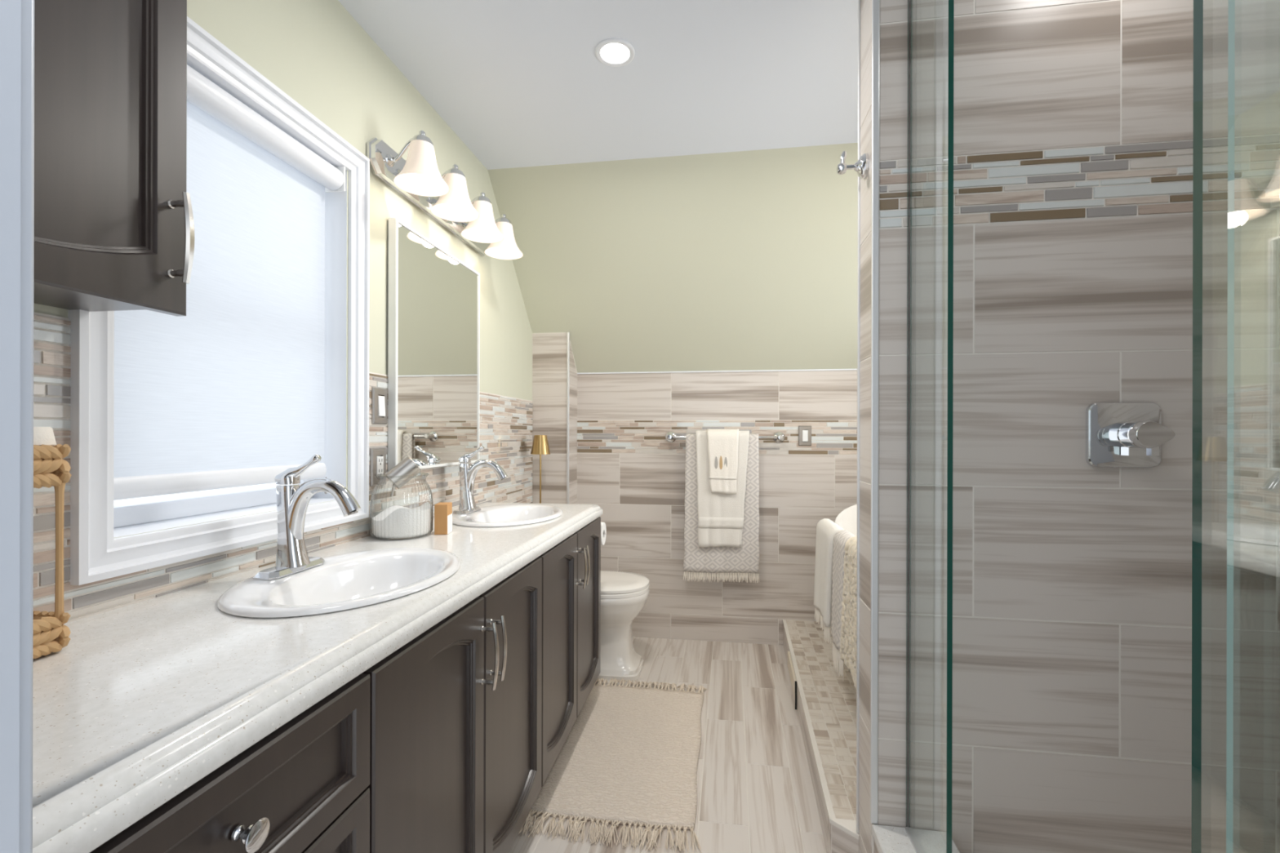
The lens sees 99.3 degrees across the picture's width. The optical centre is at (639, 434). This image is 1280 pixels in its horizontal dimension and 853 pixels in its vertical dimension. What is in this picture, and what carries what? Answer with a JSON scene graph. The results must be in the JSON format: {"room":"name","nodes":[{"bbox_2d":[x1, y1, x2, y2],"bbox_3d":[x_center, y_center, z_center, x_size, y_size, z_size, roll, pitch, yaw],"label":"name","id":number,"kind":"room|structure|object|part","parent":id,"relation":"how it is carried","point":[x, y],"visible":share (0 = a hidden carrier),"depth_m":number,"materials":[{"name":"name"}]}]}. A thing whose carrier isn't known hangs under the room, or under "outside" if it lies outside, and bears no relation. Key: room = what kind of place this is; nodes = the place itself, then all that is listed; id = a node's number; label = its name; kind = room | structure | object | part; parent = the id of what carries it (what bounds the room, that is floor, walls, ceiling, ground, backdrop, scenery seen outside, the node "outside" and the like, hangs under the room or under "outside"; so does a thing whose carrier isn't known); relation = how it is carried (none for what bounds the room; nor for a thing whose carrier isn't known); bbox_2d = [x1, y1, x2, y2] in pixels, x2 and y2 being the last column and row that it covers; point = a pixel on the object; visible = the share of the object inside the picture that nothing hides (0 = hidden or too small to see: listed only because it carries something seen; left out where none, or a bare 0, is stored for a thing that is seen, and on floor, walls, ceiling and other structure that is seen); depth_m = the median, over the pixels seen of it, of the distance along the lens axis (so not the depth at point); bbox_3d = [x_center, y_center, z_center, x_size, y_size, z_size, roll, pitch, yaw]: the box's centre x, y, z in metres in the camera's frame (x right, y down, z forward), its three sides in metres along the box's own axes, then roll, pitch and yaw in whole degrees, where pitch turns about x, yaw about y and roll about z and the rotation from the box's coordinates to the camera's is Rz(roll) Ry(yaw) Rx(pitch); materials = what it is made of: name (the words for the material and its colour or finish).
{"room":"bathroom","nodes":[
{"label":"bathroom","id":0,"kind":"room"},
{"bbox_2d":[0,0,21,852],"bbox_3d":[-0.763,-0.010,0.330,0.713,2.404,0.148,0,0,8],"label":"wall","id":1,"kind":"structure","parent":0,"point":[10,10],"depth_m":0.35,"materials":[{"name":"grey paint"}]},
{"bbox_2d":[18,0,34,852],"bbox_3d":[-0.435,0.015,0.362,0.062,2.357,0.017,0,0,8],"label":"trim","id":2,"kind":"structure","parent":1,"relation":"attached to","point":[27,127],"depth_m":0.36,"materials":[{"name":"grey paint"}]},
{"bbox_2d":[33,0,532,623],"bbox_3d":[-0.883,-0.012,1.719,0.146,2.400,3.180,0,0,8],"label":"wall","id":3,"kind":"structure","parent":0,"point":[316,52],"depth_m":1.59,"materials":[{"name":"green paint"}]},
{"bbox_2d":[33,0,195,315],"bbox_3d":[-0.848,-0.667,0.667,0.242,0.949,0.465,0,0,8],"label":"upper cabinet","id":4,"kind":"object","parent":3,"relation":"attached to","point":[114,224],"visible":0.95,"depth_m":0.79,"materials":[{"name":"brown wood"}]},
{"bbox_3d":[-0.719,-0.307,0.852,0.041,0.141,0.014,0,0,8],"label":"handle","id":5,"kind":"part","parent":4,"relation":"part of","materials":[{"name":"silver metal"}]},
{"bbox_2d":[67,16,369,585],"bbox_3d":[-0.940,-0.287,1.266,0.165,1.067,0.740,0,0,8],"label":"window","id":6,"kind":"structure","parent":3,"relation":"in","point":[96,554],"depth_m":1.22,"materials":[{"name":"white paint"}]},
{"bbox_3d":[-1.005,-0.287,1.273,0.035,0.940,0.609,0,0,8],"label":"sash","id":7,"kind":"part","parent":6,"relation":"part of","materials":[{"name":"white paint"}]},
{"bbox_2d":[113,64,345,500],"bbox_3d":[-0.907,-0.295,1.258,0.064,0.925,0.578,0,0,8],"label":"roller blind","id":8,"kind":"object","parent":6,"relation":"attached to","point":[229,392],"visible":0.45,"depth_m":1.24,"materials":[{"name":"white fabric"}]},
{"bbox_2d":[33,311,532,623],"bbox_3d":[-0.806,0.199,1.766,0.006,0.778,2.655,0,0,8],"label":"backsplash","id":9,"kind":"structure","parent":3,"relation":"attached to","point":[505,422],"depth_m":1.13,"materials":[{"name":"brown tile"}]},
{"bbox_2d":[369,448,386,486],"bbox_3d":[-0.809,0.101,1.687,0.011,0.114,0.073,0,0,8],"label":"power outlet","id":10,"kind":"object","parent":3,"relation":"attached to","point":[377,464],"visible":0.98,"depth_m":1.68,"materials":[{"name":"grey metal"}]},
{"bbox_2d":[376,456,383,477],"bbox_3d":[-0.809,0.101,1.687,0.008,0.065,0.032,0,0,8],"label":"receptacle","id":11,"kind":"object","parent":10,"relation":"attached to","point":[380,460],"depth_m":1.68,"materials":[{"name":"white plastic"}]},
{"bbox_2d":[371,386,387,424],"bbox_3d":[-0.807,-0.088,1.694,0.013,0.112,0.072,0,0,8],"label":"light switch","id":12,"kind":"object","parent":3,"relation":"attached to","point":[379,403],"visible":1,"depth_m":1.68,"materials":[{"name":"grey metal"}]},
{"bbox_2d":[387,217,479,471],"bbox_3d":[-0.747,-0.286,2.039,0.028,0.812,0.610,0,0,8],"label":"wall mirror","id":13,"kind":"object","parent":3,"relation":"attached to","point":[433,309],"visible":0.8,"depth_m":1.94,"materials":[{"name":"white mirror"}]},
{"bbox_2d":[366,130,523,259],"bbox_3d":[-0.655,-0.855,2.030,0.222,0.168,0.848,0,0,8],"label":"vanity light","id":14,"kind":"object","parent":3,"relation":"attached to","point":[418,179],"visible":1,"depth_m":1.86,"materials":[{"name":"white glass"}]},
{"bbox_3d":[-0.714,-0.889,1.691,0.148,0.101,0.069,0,0,8],"label":"arm","id":15,"kind":"part","parent":14,"relation":"part of","materials":[{"name":"silver metal"}]},
{"bbox_3d":[-0.675,-0.834,1.685,0.160,0.126,0.160,0,0,8],"label":"lamp shade","id":16,"kind":"part","parent":14,"relation":"part of","materials":[{"name":"white glass"}]},
{"bbox_3d":[-0.675,-0.831,1.685,0.060,0.085,0.060,0,0,8],"label":"bulb","id":17,"kind":"part","parent":14,"relation":"part of","materials":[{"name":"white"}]},
{"bbox_3d":[-0.682,-0.889,1.902,0.148,0.101,0.069,0,0,8],"label":"arm","id":18,"kind":"part","parent":14,"relation":"part of","materials":[{"name":"silver metal"}]},
{"bbox_3d":[-0.644,-0.834,1.896,0.160,0.126,0.160,0,0,8],"label":"lamp shade","id":19,"kind":"part","parent":14,"relation":"part of","materials":[{"name":"white glass"}]},
{"bbox_3d":[-0.644,-0.831,1.896,0.060,0.085,0.060,0,0,8],"label":"bulb","id":20,"kind":"part","parent":14,"relation":"part of","materials":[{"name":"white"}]},
{"bbox_3d":[-0.650,-0.889,2.119,0.148,0.101,0.069,0,0,8],"label":"arm","id":21,"kind":"part","parent":14,"relation":"part of","materials":[{"name":"silver metal"}]},
{"bbox_3d":[-0.611,-0.834,2.114,0.160,0.126,0.160,0,0,8],"label":"lamp shade","id":22,"kind":"part","parent":14,"relation":"part of","materials":[{"name":"white glass"}]},
{"bbox_3d":[-0.611,-0.831,2.114,0.060,0.085,0.060,0,0,8],"label":"bulb","id":23,"kind":"part","parent":14,"relation":"part of","materials":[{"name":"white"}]},
{"bbox_3d":[-0.619,-0.889,2.327,0.148,0.101,0.069,0,0,8],"label":"arm","id":24,"kind":"part","parent":14,"relation":"part of","materials":[{"name":"silver metal"}]},
{"bbox_3d":[-0.580,-0.834,2.321,0.160,0.126,0.160,0,0,8],"label":"lamp shade","id":25,"kind":"part","parent":14,"relation":"part of","materials":[{"name":"white glass"}]},
{"bbox_2d":[530,435,550,503],"bbox_3d":[-0.532,0.206,2.910,0.105,0.407,0.105,0,0,8],"label":"brass lamp","id":26,"kind":"object","parent":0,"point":[540,446],"visible":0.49,"depth_m":2.88,"materials":[{"name":"brown metal"}]},
{"bbox_3d":[-0.532,0.240,2.910,0.010,0.320,0.009,0,0,8],"label":"stem","id":27,"kind":"part","parent":26,"relation":"part of","materials":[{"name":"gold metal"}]},
{"bbox_3d":[-0.532,0.054,2.910,0.105,0.103,0.105,0,0,8],"label":"lamp shade","id":28,"kind":"part","parent":26,"relation":"part of","materials":[{"name":"gold metal"}]},
{"bbox_2d":[532,332,577,504],"bbox_3d":[-0.494,0.308,3.168,0.211,1.763,0.199,0,0,8],"label":"wall","id":29,"kind":"structure","parent":0,"point":[549,350],"depth_m":3.07,"materials":[{"name":"white tile"}]},
{"bbox_2d":[566,332,569,503],"bbox_3d":[-0.405,0.308,3.053,0.013,1.763,0.011,0,0,8],"label":"trim","id":30,"kind":"structure","parent":29,"relation":"attached to","point":[568,333],"depth_m":3.05,"materials":[{"name":"silver metal"}]},
{"bbox_2d":[337,0,857,169],"bbox_3d":[0.239,-1.270,0.703,2.580,0.120,3.260,0,0,8],"label":"ceiling","id":31,"kind":"structure","parent":0,"point":[522,83],"depth_m":1.82,"materials":[{"name":"white paint"}]},
{"bbox_2d":[595,38,635,66],"bbox_3d":[-0.079,-1.207,1.724,0.126,0.006,0.126,0,0,8],"label":"recessed light","id":32,"kind":"object","parent":31,"relation":"in","point":[615,52],"visible":1,"depth_m":1.72,"materials":[{"name":"white paint"}]},
{"bbox_2d":[509,636,826,852],"bbox_3d":[0.224,1.250,1.185,2.900,0.120,4.210,0,0,8],"label":"floor","id":33,"kind":"structure","parent":0,"point":[756,794],"depth_m":1.98,"materials":[{"name":"white tile"}]},
{"bbox_2d":[90,673,370,852],"bbox_3d":[-0.695,0.774,0.643,0.538,0.830,0.462,0,0,8],"label":"base cabinet","id":34,"kind":"object","parent":33,"relation":"on","point":[302,788],"visible":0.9,"depth_m":0.69,"materials":[{"name":"brown wood"}]},
{"bbox_3d":[-0.442,0.452,0.615,0.030,0.033,0.033,0,0,8],"label":"knob","id":35,"kind":"part","parent":34,"relation":"part of","materials":[{"name":"silver metal"}]},
{"bbox_3d":[-0.456,0.667,0.607,0.021,0.253,0.459,0,0,8],"label":"drawer","id":36,"kind":"part","parent":34,"relation":"part of","materials":[{"name":"brown wood"}]},
{"bbox_2d":[362,556,542,852],"bbox_3d":[-0.590,0.774,1.268,0.562,0.830,0.801,0,0,8],"label":"base cabinet","id":37,"kind":"object","parent":33,"relation":"on","point":[455,711],"visible":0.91,"depth_m":1.16,"materials":[{"name":"brown wood"}]},
{"bbox_3d":[-0.392,0.714,1.036,0.021,0.694,0.396,0,0,8],"label":"door","id":38,"kind":"part","parent":37,"relation":"part of","materials":[{"name":"brown wood"}]},
{"bbox_3d":[-0.334,0.492,1.210,0.041,0.150,0.014,0,0,8],"label":"handle","id":39,"kind":"part","parent":37,"relation":"part of","materials":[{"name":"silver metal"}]},
{"bbox_3d":[-0.327,0.492,1.255,0.041,0.150,0.014,0,0,8],"label":"handle","id":40,"kind":"part","parent":37,"relation":"part of","materials":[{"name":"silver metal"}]},
{"bbox_3d":[-0.333,0.714,1.433,0.021,0.694,0.398,0,0,8],"label":"door","id":41,"kind":"part","parent":37,"relation":"part of","materials":[{"name":"brown wood"}]},
{"bbox_2d":[539,516,600,787],"bbox_3d":[-0.471,0.774,2.062,0.562,0.830,0.801,0,0,8],"label":"base cabinet","id":42,"kind":"object","parent":33,"relation":"on","point":[571,568],"visible":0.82,"depth_m":1.95,"materials":[{"name":"brown wood"}]},
{"bbox_2d":[32,502,602,852],"bbox_3d":[-0.582,0.333,1.437,0.534,0.048,2.072,0,0,8],"label":"countertop","id":43,"kind":"structure","parent":42,"relation":"on","point":[144,700],"depth_m":0.70,"materials":[{"name":"stone"}]},
{"bbox_2d":[32,444,71,658],"bbox_3d":[-0.896,0.160,0.639,0.136,0.293,0.306,0,0,8],"label":"decoration","id":44,"kind":"object","parent":43,"relation":"on","point":[50,634],"visible":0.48,"depth_m":0.76,"materials":[{"name":"beige wicker"}]},
{"bbox_2d":[33,426,56,446],"bbox_3d":[-0.855,0.004,0.756,0.060,0.028,0.060,0,0,8],"label":"cup","id":45,"kind":"object","parent":44,"relation":"on","point":[42,435],"visible":0.39,"depth_m":0.76,"materials":[{"name":"white ceramic"}]},
{"bbox_3d":[-0.821,0.166,0.769,0.011,0.195,0.011,0,0,-14],"label":"post","id":46,"kind":"part","parent":44,"relation":"part of","materials":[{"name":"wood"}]},
{"bbox_2d":[217,547,460,617],"bbox_3d":[-0.610,0.363,1.168,0.400,0.137,0.524,0,0,8],"label":"sink","id":47,"kind":"object","parent":43,"relation":"in","point":[354,580],"visible":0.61,"depth_m":1.20,"materials":[{"name":"white ceramic"}]},
{"bbox_2d":[253,454,360,580],"bbox_3d":[-0.694,0.170,1.175,0.193,0.252,0.160,0,0,8],"label":"faucet","id":48,"kind":"object","parent":47,"relation":"on","point":[293,499],"visible":1,"depth_m":1.17,"materials":[{"name":"silver metal"}]},
{"bbox_3d":[-0.759,0.289,1.185,0.056,0.013,0.160,0,0,8],"label":"plate","id":49,"kind":"part","parent":48,"relation":"part of","materials":[{"name":"silver metal"}]},
{"bbox_3d":[-0.740,0.076,1.182,0.100,0.064,0.041,0,0,8],"label":"lever","id":50,"kind":"part","parent":48,"relation":"part of","materials":[{"name":"silver metal"}]},
{"bbox_3d":[-0.688,0.161,1.174,0.182,0.134,0.038,0,0,8],"label":"spout","id":51,"kind":"part","parent":48,"relation":"part of","materials":[{"name":"silver metal"}]},
{"bbox_2d":[369,472,433,539],"bbox_3d":[-0.724,0.214,1.657,0.177,0.186,0.177,0,0,8],"label":"jar","id":52,"kind":"object","parent":43,"relation":"on","point":[395,522],"visible":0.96,"depth_m":1.60,"materials":[{"name":"clear glass"}]},
{"bbox_2d":[385,456,421,497],"bbox_3d":[-0.731,0.131,1.679,0.102,0.124,0.062,0,0,-33],"label":"metal scoop","id":53,"kind":"object","parent":52,"relation":"in","point":[407,468],"visible":0.98,"depth_m":1.66,"materials":[{"name":"silver metal"}]},
{"bbox_2d":[434,502,452,534],"bbox_3d":[-0.613,0.262,1.697,0.040,0.092,0.056,0,0,-5],"label":"carton","id":54,"kind":"object","parent":43,"relation":"on","point":[442,510],"visible":1,"depth_m":1.67,"materials":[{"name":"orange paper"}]},
{"bbox_2d":[452,503,563,527],"bbox_3d":[-0.499,0.363,2.061,0.400,0.137,0.524,0,0,8],"label":"sink","id":55,"kind":"object","parent":43,"relation":"in","point":[516,514],"visible":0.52,"depth_m":2.15,"materials":[{"name":"white ceramic"}]},
{"bbox_2d":[452,445,507,515],"bbox_3d":[-0.595,0.170,2.065,0.193,0.252,0.160,0,0,8],"label":"faucet","id":56,"kind":"object","parent":55,"relation":"on","point":[468,472],"visible":1,"depth_m":2.06,"materials":[{"name":"grey metal"}]},
{"bbox_3d":[-0.660,0.289,2.075,0.056,0.013,0.160,0,0,8],"label":"plate","id":57,"kind":"part","parent":56,"relation":"part of","materials":[{"name":"silver metal"}]},
{"bbox_3d":[-0.640,0.076,2.072,0.100,0.064,0.041,0,0,8],"label":"lever","id":58,"kind":"part","parent":56,"relation":"part of","materials":[{"name":"silver metal"}]},
{"bbox_3d":[-0.589,0.162,2.064,0.182,0.134,0.038,0,0,8],"label":"spout","id":59,"kind":"part","parent":56,"relation":"part of","materials":[{"name":"silver metal"}]},
{"bbox_3d":[-0.273,0.714,1.830,0.021,0.694,0.396,0,0,8],"label":"door","id":60,"kind":"part","parent":42,"relation":"part of","materials":[{"name":"brown wood"}]},
{"bbox_3d":[-0.216,0.492,2.004,0.041,0.150,0.014,0,0,8],"label":"handle","id":61,"kind":"part","parent":42,"relation":"part of","materials":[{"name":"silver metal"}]},
{"bbox_3d":[-0.209,0.492,2.050,0.041,0.150,0.014,0,0,8],"label":"handle","id":62,"kind":"part","parent":42,"relation":"part of","materials":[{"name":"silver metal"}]},
{"bbox_3d":[-0.214,0.715,2.227,0.021,0.694,0.398,0,0,8],"label":"door","id":63,"kind":"part","parent":42,"relation":"part of","materials":[{"name":"brown wood"}]},
{"bbox_2d":[600,522,606,545],"bbox_3d":[-0.218,0.455,2.490,0.119,0.104,0.110,0,0,8],"label":"toilet roll","id":64,"kind":"object","parent":42,"relation":"attached to","point":[603,529],"visible":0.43,"depth_m":2.48,"materials":[{"name":"white paper"}]},
{"bbox_2d":[518,678,707,852],"bbox_3d":[-0.026,1.173,2.073,0.556,0.032,1.033,0,0,8],"label":"rug","id":65,"kind":"object","parent":33,"relation":"on","point":[629,756],"visible":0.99,"depth_m":1.91,"materials":[{"name":"fabric"}]},
{"bbox_2d":[597,570,649,681],"bbox_3d":[-0.298,0.800,2.774,0.695,0.778,0.466,0,0,8],"label":"toilet","id":66,"kind":"object","parent":33,"relation":"on","point":[624,594],"visible":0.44,"depth_m":2.65,"materials":[{"name":"white ceramic"}]},
{"bbox_3d":[-0.200,0.742,2.759,0.494,0.026,0.372,0,0,8],"label":"lid","id":67,"kind":"part","parent":66,"relation":"part of","materials":[{"name":"white ceramic"}]},
{"bbox_3d":[-0.197,0.767,2.759,0.490,0.018,0.374,0,0,8],"label":"seat","id":68,"kind":"part","parent":66,"relation":"part of","materials":[{"name":"white ceramic"}]},
{"bbox_2d":[783,619,858,852],"bbox_3d":[1.140,1.122,2.180,1.022,0.149,1.671,0,0,8],"label":"platform","id":69,"kind":"object","parent":33,"relation":"on","point":[829,701],"visible":0.2,"depth_m":1.97,"materials":[{"name":"white tile"}]},
{"bbox_2d":[787,651,796,709],"bbox_3d":[0.702,1.130,2.516,0.011,0.120,0.335,0,0,10],"label":"access panel","id":70,"kind":"object","parent":69,"relation":"attached to","point":[792,674],"visible":0.89,"depth_m":2.44,"materials":[{"name":"beige"}]},
{"bbox_2d":[782,619,859,839],"bbox_3d":[0.663,1.051,2.247,0.066,0.011,1.671,0,0,8],"label":"trim","id":71,"kind":"structure","parent":69,"relation":"attached to","point":[833,822],"depth_m":1.69,"materials":[{"name":"white tile"}]},
{"bbox_2d":[833,504,857,536],"bbox_3d":[1.213,0.697,2.144,0.800,0.702,1.400,0,0,8],"label":"bathtub","id":72,"kind":"object","parent":69,"relation":"on","point":[846,519],"visible":0.02,"depth_m":2.71,"materials":[{"name":"white ceramic"}]},
{"bbox_2d":[813,518,844,643],"bbox_3d":[0.813,0.588,2.220,0.166,0.441,0.308,0,0,8],"label":"towel","id":73,"kind":"object","parent":72,"relation":"hanging from","point":[826,529],"visible":0.88,"depth_m":2.20,"materials":[{"name":"white fabric"}]},
{"bbox_2d":[831,529,854,679],"bbox_3d":[0.781,0.612,1.970,0.153,0.498,0.172,0,0,8],"label":"towel","id":74,"kind":"object","parent":72,"relation":"hanging from","point":[841,537],"visible":0.7,"depth_m":1.96,"materials":[{"name":"white fabric"}]},
{"bbox_2d":[839,535,857,688],"bbox_3d":[0.748,0.563,1.738,0.166,0.431,0.280,0,0,8],"label":"bath mat","id":75,"kind":"object","parent":72,"relation":"hanging from","point":[847,651],"visible":0.34,"depth_m":1.79,"materials":[{"name":"beige fabric"}]},
{"bbox_2d":[487,142,857,373],"bbox_3d":[0.495,-0.825,2.768,2.480,0.968,0.900,0,0,8],"label":"wall","id":76,"kind":"structure","parent":0,"point":[739,260],"depth_m":2.68,"materials":[{"name":"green paint"}]},
{"bbox_2d":[577,369,857,645],"bbox_3d":[0.551,0.440,3.162,2.480,1.603,0.102,0,0,8],"label":"wall","id":77,"kind":"structure","parent":0,"point":[627,466],"depth_m":3.13,"materials":[{"name":"white tile"}]},
{"bbox_2d":[577,368,857,373],"bbox_3d":[0.698,-0.361,3.087,2.170,0.007,0.008,0,0,8],"label":"trim","id":78,"kind":"structure","parent":77,"relation":"attached to","point":[808,369],"depth_m":3.12,"materials":[{"name":"white paint"}]},
{"bbox_2d":[665,431,784,442],"bbox_3d":[0.476,0.016,3.079,0.675,0.062,0.085,0,0,8],"label":"towel bar","id":79,"kind":"object","parent":77,"relation":"attached to","point":[779,437],"visible":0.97,"depth_m":3.07,"materials":[{"name":"silver metal"}]},
{"bbox_3d":[0.173,0.015,3.124,0.062,0.062,0.085,0,0,8],"label":"post","id":80,"kind":"part","parent":79,"relation":"part of","materials":[{"name":"silver metal"}]},
{"bbox_2d":[683,434,759,582],"bbox_3d":[0.455,0.414,3.049,0.421,0.832,0.052,0,0,8],"label":"patterned towel","id":81,"kind":"object","parent":79,"relation":"hanging from","point":[745,559],"visible":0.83,"depth_m":3.03,"materials":[{"name":"white fabric"}]},
{"bbox_2d":[695,430,749,547],"bbox_3d":[0.461,0.303,3.045,0.295,0.648,0.087,0,0,8],"label":"bath towel","id":82,"kind":"object","parent":79,"relation":"hanging from","point":[720,515],"visible":0.72,"depth_m":3.01,"materials":[{"name":"white fabric"}]},
{"bbox_2d":[706,429,738,494],"bbox_3d":[0.463,0.150,3.042,0.176,0.359,0.106,0,0,8],"label":"hand towel","id":83,"kind":"object","parent":79,"relation":"hanging from","point":[722,444],"visible":1,"depth_m":3.00,"materials":[{"name":"white fabric"}]},
{"bbox_3d":[0.780,0.017,3.034,0.062,0.062,0.085,0,0,8],"label":"post","id":84,"kind":"part","parent":79,"relation":"part of","materials":[{"name":"silver metal"}]},
{"bbox_2d":[798,426,811,445],"bbox_3d":[0.926,0.008,3.050,0.070,0.112,0.010,0,0,8],"label":"wall switch","id":85,"kind":"object","parent":77,"relation":"attached to","point":[804,436],"visible":1,"depth_m":3.05,"materials":[{"name":"grey metal"}]},
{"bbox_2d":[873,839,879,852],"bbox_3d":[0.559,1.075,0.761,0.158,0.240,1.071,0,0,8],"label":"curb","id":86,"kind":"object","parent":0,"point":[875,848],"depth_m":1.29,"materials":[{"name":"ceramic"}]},
{"bbox_2d":[858,0,1279,852],"bbox_3d":[1.041,-0.006,1.293,0.961,2.404,0.129,0,0,8],"label":"wall partition","id":87,"kind":"structure","parent":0,"point":[1073,119],"depth_m":1.24,"materials":[{"name":"white tile"}]},
{"bbox_2d":[836,151,869,178],"bbox_3d":[0.533,-0.680,1.373,0.071,0.069,0.058,0,0,8],"label":"robe hook","id":88,"kind":"object","parent":87,"relation":"attached to","point":[861,166],"visible":1,"depth_m":1.36,"materials":[{"name":"silver metal"}]},
{"bbox_2d":[856,0,879,833],"bbox_3d":[0.570,-0.081,1.364,0.018,2.255,0.137,0,0,8],"label":"trim","id":89,"kind":"structure","parent":87,"relation":"attached to","point":[875,3],"depth_m":1.30,"materials":[{"name":"silver metal"}]},
{"bbox_2d":[906,0,911,826],"bbox_3d":[0.635,-0.120,1.288,0.005,2.098,0.005,0,0,8],"label":"trim","id":90,"kind":"structure","parent":87,"relation":"attached to","point":[909,2],"depth_m":1.28,"materials":[{"name":"silver metal"}]},
{"bbox_2d":[905,826,924,852],"bbox_3d":[0.616,0.926,1.166,0.018,0.006,0.227,0,0,8],"label":"trim","id":91,"kind":"structure","parent":87,"relation":"attached to","point":[913,837],"depth_m":1.24,"materials":[{"name":"silver metal"}]},
{"bbox_2d":[906,0,954,852],"bbox_3d":[0.618,-0.120,1.169,0.010,2.098,0.234,0,0,8],"label":"glass","id":92,"kind":"object","parent":91,"relation":"on","point":[951,2],"visible":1,"depth_m":1.05,"materials":[{"name":"teal"}]},
{"bbox_2d":[871,824,959,852],"bbox_3d":[0.559,0.942,0.758,0.171,0.026,1.066,0,0,8],"label":"shower curb","id":93,"kind":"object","parent":87,"relation":"attached to","point":[888,839],"depth_m":1.25,"materials":[{"name":"stone"}]},
{"bbox_2d":[1191,0,1203,852],"bbox_3d":[0.517,-0.120,0.409,0.008,2.098,0.242,0,0,11],"label":"shower door","id":94,"kind":"structure","parent":93,"relation":"on","point":[1197,4],"depth_m":0.53,"materials":[{"name":"clear glass"}]},
{"bbox_2d":[1226,0,1235,852],"bbox_3d":[0.494,-0.120,0.353,0.005,2.098,0.240,0,0,8],"label":"glass shower door","id":95,"kind":"structure","parent":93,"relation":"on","point":[1231,20],"depth_m":0.47,"materials":[{"name":"clear glass"}]},
{"bbox_2d":[1085,402,1175,467],"bbox_3d":[1.076,0.002,1.176,0.145,0.145,0.096,0,0,8],"label":"shower valve","id":96,"kind":"object","parent":87,"relation":"attached to","point":[1118,434],"visible":1,"depth_m":1.21,"materials":[{"name":"silver metal"}]},
{"bbox_3d":[1.073,0.008,1.140,0.075,0.073,0.024,0,0,8],"label":"lever","id":97,"kind":"part","parent":96,"relation":"part of","materials":[{"name":"silver metal"}]}
]}

